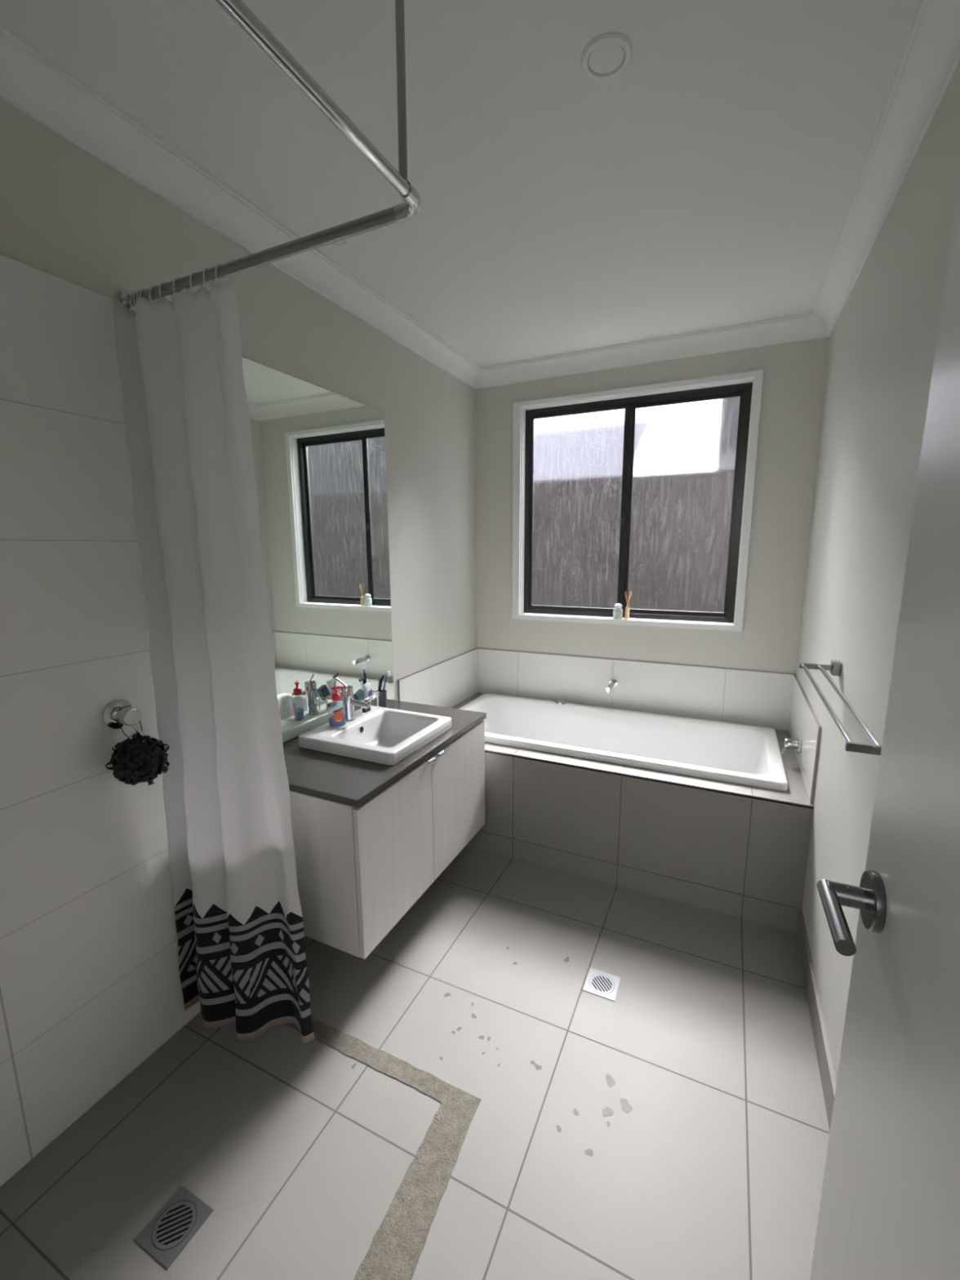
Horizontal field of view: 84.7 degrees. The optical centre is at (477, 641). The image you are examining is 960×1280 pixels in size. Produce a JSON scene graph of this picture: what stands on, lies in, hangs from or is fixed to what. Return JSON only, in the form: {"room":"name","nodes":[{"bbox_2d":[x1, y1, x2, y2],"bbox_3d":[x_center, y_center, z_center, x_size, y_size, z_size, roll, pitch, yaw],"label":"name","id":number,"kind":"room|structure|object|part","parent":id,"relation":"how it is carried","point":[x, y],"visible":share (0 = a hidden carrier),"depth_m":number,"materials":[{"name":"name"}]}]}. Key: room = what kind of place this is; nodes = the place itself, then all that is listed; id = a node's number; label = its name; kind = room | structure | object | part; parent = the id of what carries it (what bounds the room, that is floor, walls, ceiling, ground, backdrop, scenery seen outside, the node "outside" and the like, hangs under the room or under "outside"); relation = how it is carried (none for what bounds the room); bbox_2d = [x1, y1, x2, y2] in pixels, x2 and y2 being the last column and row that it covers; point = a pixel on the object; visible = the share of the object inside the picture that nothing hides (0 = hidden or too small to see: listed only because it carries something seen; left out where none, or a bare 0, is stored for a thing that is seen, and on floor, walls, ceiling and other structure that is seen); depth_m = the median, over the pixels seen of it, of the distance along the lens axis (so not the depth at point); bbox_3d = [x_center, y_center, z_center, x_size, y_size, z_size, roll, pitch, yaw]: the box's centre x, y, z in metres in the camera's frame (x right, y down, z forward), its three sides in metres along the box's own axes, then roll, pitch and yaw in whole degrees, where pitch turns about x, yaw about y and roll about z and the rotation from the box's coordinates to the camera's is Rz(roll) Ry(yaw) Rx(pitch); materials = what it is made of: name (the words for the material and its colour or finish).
{"room":"bathroom","nodes":[
{"label":"bathroom","id":0,"kind":"room"},
{"bbox_2d":[0,97,477,1186],"bbox_3d":[-1.143,0.030,1.142,0.130,2.507,5.320,4,11,25],"label":"wall","id":1,"kind":"structure","parent":0,"point":[91,988],"depth_m":1.34,"materials":[{"name":"paint"}]},
{"bbox_2d":[102,698,144,737],"bbox_3d":[-0.929,0.207,1.395,0.072,0.102,0.080,4,11,25],"label":"shower mixer","id":2,"kind":"object","parent":1,"relation":"attached to","point":[127,716],"visible":0.98,"depth_m":1.38,"materials":[{"name":"silver metal"}]},
{"bbox_3d":[-0.955,0.194,1.405,0.014,0.080,0.080,4,11,25],"label":"wall plate","id":3,"kind":"part","parent":2,"relation":"part of","materials":[{"name":"silver metal"}]},
{"bbox_2d":[105,705,169,785],"bbox_3d":[-0.894,0.282,1.390,0.129,0.219,0.134,-2,10,-10],"label":"loofah","id":4,"kind":"object","parent":2,"relation":"hanging from","point":[135,760],"visible":1,"depth_m":1.36,"materials":[{"name":"black plastic"}]},
{"bbox_3d":[-0.916,0.222,1.395,0.049,0.103,0.043,-3,10,-14],"label":"cord","id":5,"kind":"part","parent":4,"relation":"part of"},
{"bbox_3d":[-0.904,0.233,1.400,0.032,0.050,0.015,-5,11,-23],"label":"lever","id":6,"kind":"part","parent":2,"relation":"part of","materials":[{"name":"silver metal"}]},
{"bbox_2d":[0,20,481,389],"bbox_3d":[-0.647,-1.309,1.752,0.084,0.090,3.140,4,11,25],"label":"trim","id":7,"kind":"structure","parent":1,"relation":"attached to","point":[33,82],"depth_m":1.42,"materials":[{"name":"paint"}]},
{"bbox_2d":[241,356,394,747],"bbox_3d":[-0.618,-0.301,2.071,0.005,1.336,0.940,4,11,25],"label":"wall mirror","id":8,"kind":"object","parent":1,"relation":"attached to","point":[319,460],"visible":0.57,"depth_m":2.06,"materials":[{"name":"mirror"}]},
{"bbox_2d":[289,720,484,959],"bbox_3d":[-0.384,0.655,2.112,0.526,0.511,0.907,4,11,25],"label":"vanity cabinet","id":9,"kind":"object","parent":1,"relation":"attached to","point":[359,870],"visible":0.68,"depth_m":1.72,"materials":[{"name":"laminate"}]},
{"bbox_2d":[283,699,486,808],"bbox_3d":[-0.388,0.389,2.071,0.516,0.024,0.919,4,11,25],"label":"countertop","id":10,"kind":"structure","parent":9,"relation":"on","point":[346,780],"depth_m":1.79,"materials":[{"name":"stone"}]},
{"bbox_2d":[298,705,451,765],"bbox_3d":[-0.386,0.388,2.075,0.427,0.114,0.437,4,11,25],"label":"basin","id":11,"kind":"object","parent":10,"relation":"in","point":[382,735],"visible":0.89,"depth_m":2.06,"materials":[{"name":"white ceramic"}]},
{"bbox_2d":[328,686,346,726],"bbox_3d":[-0.550,0.254,2.063,0.066,0.157,0.041,-4,11,-21],"label":"hand soap bottle","id":12,"kind":"object","parent":11,"relation":"on","point":[338,718],"visible":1,"depth_m":2.05,"materials":[{"name":"red plastic"}]},
{"bbox_2d":[334,676,369,721],"bbox_3d":[-0.497,0.232,2.114,0.145,0.182,0.053,4,11,25],"label":"mixer","id":13,"kind":"object","parent":11,"relation":"on","point":[347,693],"visible":0.88,"depth_m":2.11,"materials":[{"name":"silver metal"}]},
{"bbox_3d":[-0.546,0.165,2.114,0.053,0.050,0.009,-1,10,-5],"label":"lever","id":14,"kind":"part","parent":13,"relation":"part of","materials":[{"name":"silver metal"}]},
{"bbox_3d":[-0.469,0.248,2.105,0.085,0.032,0.021,4,11,25],"label":"spout","id":15,"kind":"part","parent":13,"relation":"part of","materials":[{"name":"silver metal"}]},
{"bbox_2d":[353,690,379,715],"bbox_3d":[-0.475,0.263,2.245,0.051,0.075,0.136,4,11,25],"label":"rack","id":16,"kind":"object","parent":11,"relation":"on","point":[377,692],"visible":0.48,"depth_m":2.25,"materials":[{"name":"silver metal"}]},
{"bbox_2d":[353,688,364,702],"bbox_3d":[-0.491,0.234,2.198,0.030,0.066,0.056,4,11,25],"label":"box","id":17,"kind":"object","parent":16,"relation":"in","point":[359,695],"visible":0.62,"depth_m":2.19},
{"bbox_2d":[358,675,364,689],"bbox_3d":[-0.487,0.199,2.249,0.021,0.097,0.038,4,11,25],"label":"razor","id":18,"kind":"object","parent":16,"relation":"in","point":[362,677],"visible":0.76,"depth_m":2.24,"materials":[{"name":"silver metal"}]},
{"bbox_2d":[353,690,379,706],"bbox_3d":[-0.475,0.242,2.242,0.051,0.032,0.136,4,11,25],"label":"tray","id":19,"kind":"object","parent":16,"relation":"on","point":[377,692],"depth_m":2.26,"materials":[{"name":"silver metal"}]},
{"bbox_2d":[362,681,372,699],"bbox_3d":[-0.467,0.211,2.244,0.029,0.077,0.056,4,11,25],"label":"tube","id":20,"kind":"object","parent":16,"relation":"in","point":[366,687],"visible":0.88,"depth_m":2.23,"materials":[{"name":"white plastic"}]},
{"bbox_2d":[368,688,372,697],"bbox_3d":[-0.456,0.221,2.247,0.005,0.034,0.034,4,11,25],"label":"print","id":21,"kind":"object","parent":20,"relation":"attached to","point":[370,691],"depth_m":2.24},
{"bbox_2d":[362,706,370,712],"bbox_3d":[-0.474,0.291,2.250,0.020,0.018,0.040,4,11,25],"label":"soap holder","id":22,"kind":"object","parent":11,"relation":"on","point":[364,709],"visible":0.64,"depth_m":2.24,"materials":[{"name":"silver metal"}]},
{"bbox_2d":[376,689,386,707],"bbox_3d":[-0.440,0.270,2.432,0.048,0.085,0.048,4,11,25],"label":"toothbrush cup","id":23,"kind":"object","parent":10,"relation":"on","point":[382,698],"visible":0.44,"depth_m":2.41,"materials":[{"name":"grey plastic"}]},
{"bbox_2d":[377,675,384,692],"bbox_3d":[-0.438,0.230,2.422,0.035,0.152,0.017,-6,12,-30],"label":"comb","id":24,"kind":"object","parent":23,"relation":"in","point":[380,681],"visible":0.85,"depth_m":2.41,"materials":[{"name":"black plastic"}]},
{"bbox_2d":[382,671,390,692],"bbox_3d":[-0.426,0.221,2.427,0.054,0.169,0.015,-2,10,-7],"label":"toothbrush","id":25,"kind":"object","parent":23,"relation":"in","point":[388,673],"visible":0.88,"depth_m":2.42,"materials":[{"name":"white plastic"}]},
{"bbox_3d":[-0.431,0.224,2.427,0.045,0.164,0.009,-4,11,-18],"label":"handle","id":26,"kind":"part","parent":25,"relation":"part of","materials":[{"name":"plastic"}]},
{"bbox_3d":[-0.268,0.714,1.802,0.018,0.503,0.434,4,11,25],"label":"door","id":27,"kind":"part","parent":9,"relation":"part of","materials":[{"name":"laminate"}]},
{"bbox_3d":[-0.176,0.437,1.933,0.030,0.010,0.040,4,11,25],"label":"handle","id":28,"kind":"part","parent":9,"relation":"part of","materials":[{"name":"metal"}]},
{"bbox_3d":[-0.144,0.425,2.000,0.030,0.010,0.040,4,11,25],"label":"handle","id":29,"kind":"part","parent":9,"relation":"part of","materials":[{"name":"metal"}]},
{"bbox_3d":[-0.073,0.641,2.206,0.018,0.503,0.470,4,11,25],"label":"door","id":30,"kind":"part","parent":9,"relation":"part of","materials":[{"name":"laminate"}]},
{"bbox_3d":[-0.194,0.265,3.063,0.010,0.301,0.925,4,11,25],"label":"metal trim","id":31,"kind":"part","parent":1,"relation":"part of","materials":[{"name":"metal"}]},
{"bbox_2d":[0,846,829,1279],"bbox_3d":[-0.272,1.360,0.962,2.040,0.060,5.320,4,11,25],"label":"floor","id":32,"kind":"structure","parent":0,"point":[300,1155],"depth_m":1.38,"materials":[{"name":"grey tile"}]},
{"bbox_2d":[133,1185,213,1269],"bbox_3d":[-0.671,1.294,1.169,0.110,0.002,0.110,4,11,25],"label":"floor drain","id":33,"kind":"object","parent":32,"relation":"on","point":[175,1224],"visible":1,"depth_m":1.17,"materials":[{"name":"metal"}]},
{"bbox_2d":[284,1017,481,1279],"bbox_3d":[-0.648,1.304,1.116,0.963,0.002,1.150,4,11,25],"label":"trim","id":34,"kind":"structure","parent":32,"relation":"in","point":[394,1251],"depth_m":1.28,"materials":[{"name":"beige stone"}]},
{"bbox_2d":[444,992,451,996],"bbox_3d":[-0.100,1.185,1.767,0.025,0.001,0.016,-3,10,-15],"label":"stain","id":35,"kind":"object","parent":32,"relation":"on","point":[446,994],"visible":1,"depth_m":1.77,"materials":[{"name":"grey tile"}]},
{"bbox_2d":[534,1063,542,1070],"bbox_3d":[0.175,1.228,1.518,0.021,0.001,0.017,4,11,25],"label":"stain","id":36,"kind":"object","parent":32,"relation":"on","point":[537,1067],"visible":1,"depth_m":1.52,"materials":[{"name":"grey liquid"}]},
{"bbox_2d":[555,1125,561,1132],"bbox_3d":[0.210,1.256,1.357,0.012,0.001,0.016,-8,12,-36],"label":"stain","id":37,"kind":"object","parent":32,"relation":"on","point":[559,1129],"visible":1,"depth_m":1.36,"materials":[{"name":"grey liquid"}]},
{"bbox_2d":[564,956,569,962],"bbox_3d":[0.327,1.156,1.914,0.019,0.001,0.027,4,11,25],"label":"stain","id":38,"kind":"object","parent":32,"relation":"on","point":[566,960],"visible":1,"depth_m":1.91,"materials":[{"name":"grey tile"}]},
{"bbox_2d":[573,1108,578,1115],"bbox_3d":[0.263,1.249,1.397,0.017,0.001,0.016,4,11,25],"label":"stain","id":39,"kind":"object","parent":32,"relation":"on","point":[575,1112],"visible":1,"depth_m":1.40,"materials":[{"name":"grey liquid"}]},
{"bbox_2d":[584,1148,593,1156],"bbox_3d":[0.278,1.265,1.304,0.021,0.001,0.017,4,11,25],"label":"stain","id":40,"kind":"object","parent":32,"relation":"on","point":[589,1152],"visible":1,"depth_m":1.30,"materials":[{"name":"grey liquid"}]},
{"bbox_2d":[582,967,620,1001],"bbox_3d":[0.428,1.174,1.805,0.106,0.002,0.106,4,11,25],"label":"floor drain","id":41,"kind":"object","parent":32,"relation":"on","point":[598,983],"visible":1,"depth_m":1.80,"materials":[{"name":"metal"}]},
{"bbox_2d":[602,1106,613,1116],"bbox_3d":[0.346,1.248,1.395,0.032,0.001,0.023,-7,12,-31],"label":"stain","id":42,"kind":"object","parent":32,"relation":"on","point":[607,1111],"visible":1,"depth_m":1.40,"materials":[{"name":"grey liquid"}]},
{"bbox_2d":[605,1074,615,1087],"bbox_3d":[0.375,1.233,1.479,0.023,0.001,0.038,-1,10,-1],"label":"stain","id":43,"kind":"object","parent":32,"relation":"on","point":[611,1082],"visible":1,"depth_m":1.48,"materials":[{"name":"grey liquid"}]},
{"bbox_2d":[619,1097,632,1113],"bbox_3d":[0.397,1.245,1.413,0.028,0.001,0.038,-6,11,-27],"label":"stain","id":44,"kind":"object","parent":32,"relation":"on","point":[626,1107],"visible":1,"depth_m":1.41,"materials":[{"name":"grey liquid"}]},
{"bbox_2d":[452,693,813,932],"bbox_3d":[0.623,0.733,2.768,1.800,0.531,0.899,4,11,25],"label":"surround","id":45,"kind":"object","parent":32,"relation":"on","point":[740,851],"visible":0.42,"depth_m":2.22,"materials":[{"name":"grey tile"}]},
{"bbox_2d":[458,693,787,791],"bbox_3d":[0.636,0.634,2.750,1.625,0.418,0.727,4,11,25],"label":"bathtub","id":46,"kind":"object","parent":45,"relation":"in","point":[722,751],"visible":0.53,"depth_m":2.85,"materials":[{"name":"white ceramic"}]},
{"bbox_3d":[0.430,0.546,2.326,1.800,0.006,0.008,4,11,25],"label":"edge trim","id":47,"kind":"part","parent":45,"relation":"part of","materials":[{"name":"metal"}]},
{"bbox_2d":[0,0,920,366],"bbox_3d":[-0.289,-1.167,0.513,2.040,0.060,5.320,4,11,25],"label":"ceiling","id":48,"kind":"structure","parent":0,"point":[709,182],"depth_m":1.33,"materials":[{"name":"paint"}]},
{"bbox_2d":[120,0,421,311],"bbox_3d":[-0.715,-0.951,0.686,0.899,0.421,1.071,4,11,25],"label":"shower rail","id":49,"kind":"object","parent":48,"relation":"hanging from","point":[237,10],"visible":0.92,"depth_m":0.92,"materials":[{"name":"metal"}]},
{"bbox_2d":[129,292,135,315],"bbox_3d":[-0.876,-0.864,1.355,0.003,0.062,0.038,2,10,15],"label":"curtain ring","id":50,"kind":"object","parent":49,"relation":"hanging from","point":[132,293],"visible":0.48,"depth_m":1.34,"materials":[{"name":"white plastic"}]},
{"bbox_2d":[133,290,137,310],"bbox_3d":[-0.863,-0.864,1.350,0.003,0.062,0.038,3,11,20],"label":"curtain ring","id":51,"kind":"object","parent":49,"relation":"hanging from","point":[135,292],"visible":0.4,"depth_m":1.33,"materials":[{"name":"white plastic"}]},
{"bbox_2d":[139,288,155,302],"bbox_3d":[-0.836,-0.861,1.337,0.003,0.062,0.038,6,12,32],"label":"curtain ring","id":52,"kind":"object","parent":49,"relation":"hanging from","point":[142,290],"visible":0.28,"depth_m":1.32,"materials":[{"name":"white plastic"}]},
{"bbox_2d":[148,284,165,302],"bbox_3d":[-0.800,-0.859,1.320,0.003,0.062,0.038,10,14,44],"label":"curtain ring","id":53,"kind":"object","parent":49,"relation":"hanging from","point":[153,286],"visible":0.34,"depth_m":1.31,"materials":[{"name":"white plastic"}]},
{"bbox_2d":[159,281,173,302],"bbox_3d":[-0.771,-0.856,1.306,0.003,0.062,0.038,3,11,20],"label":"curtain ring","id":54,"kind":"object","parent":49,"relation":"hanging from","point":[162,282],"visible":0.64,"depth_m":1.29,"materials":[{"name":"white plastic"}]},
{"bbox_2d":[172,276,188,295],"bbox_3d":[-0.722,-0.853,1.283,0.003,0.062,0.038,8,13,38],"label":"curtain ring","id":55,"kind":"object","parent":49,"relation":"hanging from","point":[177,277],"visible":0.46,"depth_m":1.27,"materials":[{"name":"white plastic"}]},
{"bbox_2d":[189,271,203,293],"bbox_3d":[-0.670,-0.849,1.259,0.003,0.062,0.038,3,11,20],"label":"curtain ring","id":56,"kind":"object","parent":49,"relation":"hanging from","point":[192,273],"visible":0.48,"depth_m":1.24,"materials":[{"name":"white plastic"}]},
{"bbox_2d":[202,266,214,293],"bbox_3d":[-0.631,-0.846,1.241,0.003,0.062,0.038,2,10,13],"label":"curtain ring","id":57,"kind":"object","parent":49,"relation":"hanging from","point":[206,268],"visible":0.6,"depth_m":1.23,"materials":[{"name":"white plastic"}]},
{"bbox_2d":[112,279,314,1043],"bbox_3d":[-0.702,0.154,1.438,0.445,2.057,0.130,2,10,12],"label":"shower curtain","id":58,"kind":"object","parent":49,"relation":"hanging from","point":[239,922],"visible":1,"depth_m":1.43,"materials":[{"name":"fabric"}]},
{"bbox_2d":[214,262,231,284],"bbox_3d":[-0.589,-0.842,1.221,0.003,0.062,0.038,7,12,36],"label":"curtain ring","id":59,"kind":"object","parent":49,"relation":"hanging from","point":[218,264],"visible":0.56,"depth_m":1.21,"materials":[{"name":"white plastic"}]},
{"bbox_3d":[-0.523,-0.852,1.188,0.831,0.024,0.024,4,11,25],"label":"cross rod","id":60,"kind":"part","parent":49,"relation":"part of","materials":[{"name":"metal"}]},
{"bbox_3d":[-0.346,-0.732,0.506,0.022,0.021,0.997,5,11,26],"label":"rod","id":61,"kind":"part","parent":49,"relation":"part of","materials":[{"name":"silver metal"}]},
{"bbox_2d":[328,237,350,247],"bbox_3d":[-0.475,-1.355,1.773,0.092,0.008,0.092,4,11,25],"label":"recessed light","id":62,"kind":"object","parent":48,"relation":"in","point":[344,242],"visible":0.34,"depth_m":1.80,"materials":[{"name":"white plastic"}]},
{"bbox_2d":[333,239,345,244],"bbox_3d":[-0.475,-1.357,1.773,0.062,0.005,0.062,4,11,25],"label":"diffuser","id":63,"kind":"object","parent":62,"relation":"attached to","point":[343,242],"depth_m":1.79,"materials":[{"name":"white plastic"}]},
{"bbox_2d":[580,31,632,80],"bbox_3d":[0.276,-1.245,1.125,0.108,0.008,0.108,4,11,25],"label":"recessed light","id":64,"kind":"object","parent":48,"relation":"in","point":[607,55],"visible":1,"depth_m":1.12,"materials":[{"name":"white plastic"}]},
{"bbox_2d":[588,43,623,73],"bbox_3d":[0.276,-1.246,1.125,0.073,0.005,0.073,4,11,25],"label":"diffuser","id":65,"kind":"object","parent":64,"relation":"attached to","point":[603,58],"depth_m":1.12,"materials":[{"name":"white plastic"}]},
{"bbox_2d":[475,336,830,730],"bbox_3d":[0.834,-0.321,3.044,1.800,2.507,0.130,4,11,25],"label":"wall","id":66,"kind":"structure","parent":0,"point":[745,677],"depth_m":2.86,"materials":[{"name":"paint"}]},
{"bbox_2d":[605,679,617,693],"bbox_3d":[0.767,0.257,3.019,0.050,0.050,0.160,4,11,25],"label":"spout","id":67,"kind":"object","parent":66,"relation":"attached to","point":[613,682],"visible":1,"depth_m":3.02,"materials":[{"name":"silver metal"}]},
{"bbox_3d":[0.811,0.107,3.065,1.800,0.003,0.010,4,11,25],"label":"metal trim","id":68,"kind":"part","parent":66,"relation":"part of","materials":[{"name":"metal"}]},
{"bbox_2d":[511,369,763,631],"bbox_3d":[0.826,-0.733,2.969,1.288,1.271,0.134,4,11,25],"label":"window","id":69,"kind":"structure","parent":66,"relation":"in","point":[646,491],"depth_m":2.96,"materials":[{"name":"glass"}]},
{"bbox_3d":[0.581,-0.756,3.109,0.538,1.117,0.004,4,11,25],"label":"glass pane","id":70,"kind":"part","parent":69,"relation":"part of","materials":[{"name":"clear glass"}]},
{"bbox_3d":[0.589,-0.754,3.105,0.584,1.151,0.020,4,11,25],"label":"sash","id":71,"kind":"part","parent":69,"relation":"part of","materials":[{"name":"black metal"}]},
{"bbox_2d":[613,603,622,618],"bbox_3d":[0.816,-0.177,3.046,0.056,0.085,0.056,4,11,25],"label":"glass jar","id":72,"kind":"object","parent":69,"relation":"on","point":[617,611],"visible":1,"depth_m":3.03,"materials":[{"name":"white"}]},
{"bbox_3d":[0.815,-0.208,3.040,0.044,0.023,0.044,4,11,25],"label":"lid","id":73,"kind":"part","parent":72,"relation":"part of","materials":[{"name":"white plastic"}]},
{"bbox_2d":[624,591,632,618],"bbox_3d":[0.865,-0.210,3.019,0.043,0.158,0.026,4,11,25],"label":"reed diffuser","id":74,"kind":"object","parent":69,"relation":"on","point":[627,608],"visible":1,"depth_m":3.02,"materials":[{"name":"beige"}]},
{"bbox_3d":[1.110,-0.720,2.886,0.524,1.117,0.004,4,11,25],"label":"glass pane","id":75,"kind":"part","parent":69,"relation":"part of","materials":[{"name":"clear glass"}]},
{"bbox_3d":[1.102,-0.720,2.890,0.570,1.151,0.020,4,11,25],"label":"sash","id":76,"kind":"part","parent":69,"relation":"part of","materials":[{"name":"glass"}]},
{"bbox_2d":[475,311,829,389],"bbox_3d":[0.784,-1.495,2.746,1.800,0.090,0.084,4,11,25],"label":"trim","id":77,"kind":"structure","parent":66,"relation":"attached to","point":[805,326],"depth_m":2.68,"materials":[{"name":"paint"}]},
{"bbox_2d":[788,60,959,1083],"bbox_3d":[0.582,0.163,0.333,0.130,2.507,5.320,4,11,25],"label":"wall","id":78,"kind":"structure","parent":0,"point":[882,347],"depth_m":1.47,"materials":[{"name":"paint"}]},
{"bbox_2d":[781,736,802,754],"bbox_3d":[1.374,0.454,2.302,0.072,0.086,0.076,4,11,25],"label":"mixer","id":79,"kind":"object","parent":78,"relation":"attached to","point":[789,744],"visible":1,"depth_m":2.28,"materials":[{"name":"silver metal"}]},
{"bbox_3d":[1.401,0.451,2.288,0.012,0.076,0.076,4,11,25],"label":"wall plate","id":80,"kind":"part","parent":79,"relation":"part of","materials":[{"name":"silver metal"}]},
{"bbox_3d":[1.432,0.386,2.323,0.010,0.301,0.884,4,11,25],"label":"metal trim","id":81,"kind":"part","parent":78,"relation":"part of","materials":[{"name":"metal"}]},
{"bbox_2d":[795,908,835,1132],"bbox_3d":[0.759,1.256,1.031,0.010,0.107,2.242,4,11,25],"label":"baseboard","id":82,"kind":"structure","parent":78,"relation":"attached to","point":[828,1080],"depth_m":1.58,"materials":[{"name":"grey tile"}]},
{"bbox_2d":[799,660,881,755],"bbox_3d":[0.939,0.145,1.354,0.112,0.044,0.825,4,11,25],"label":"towel rail","id":83,"kind":"object","parent":78,"relation":"attached to","point":[835,668],"visible":0.64,"depth_m":1.24,"materials":[{"name":"metal"}]},
{"bbox_3d":[1.098,0.082,1.706,0.092,0.017,0.012,4,11,25],"label":"arm","id":84,"kind":"part","parent":83,"relation":"part of","materials":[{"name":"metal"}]},
{"bbox_3d":[0.762,0.208,1.010,0.092,0.017,0.012,4,11,25],"label":"arm","id":85,"kind":"part","parent":83,"relation":"part of","materials":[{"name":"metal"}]},
{"bbox_2d":[813,0,959,336],"bbox_3d":[0.903,-1.190,1.025,0.084,0.090,3.140,4,11,25],"label":"trim","id":86,"kind":"structure","parent":78,"relation":"attached to","point":[930,58],"depth_m":1.30,"materials":[{"name":"paint"}]},
{"bbox_3d":[-0.560,0.201,0.160,1.800,2.507,0.100,4,11,25],"label":"wall","id":87,"kind":"structure","parent":0,"visible":0},
{"bbox_2d":[809,168,959,1279],"bbox_3d":[0.318,0.392,0.319,0.095,2.040,0.805,4,11,24],"label":"door","id":88,"kind":"structure","parent":87,"relation":"in","point":[890,1205],"depth_m":0.53,"materials":[{"name":"white paint"}]},
{"bbox_3d":[0.417,0.309,0.589,0.050,0.025,0.114,4,11,25],"label":"lever","id":89,"kind":"part","parent":88,"relation":"part of","materials":[{"name":"metal"}]}
]}

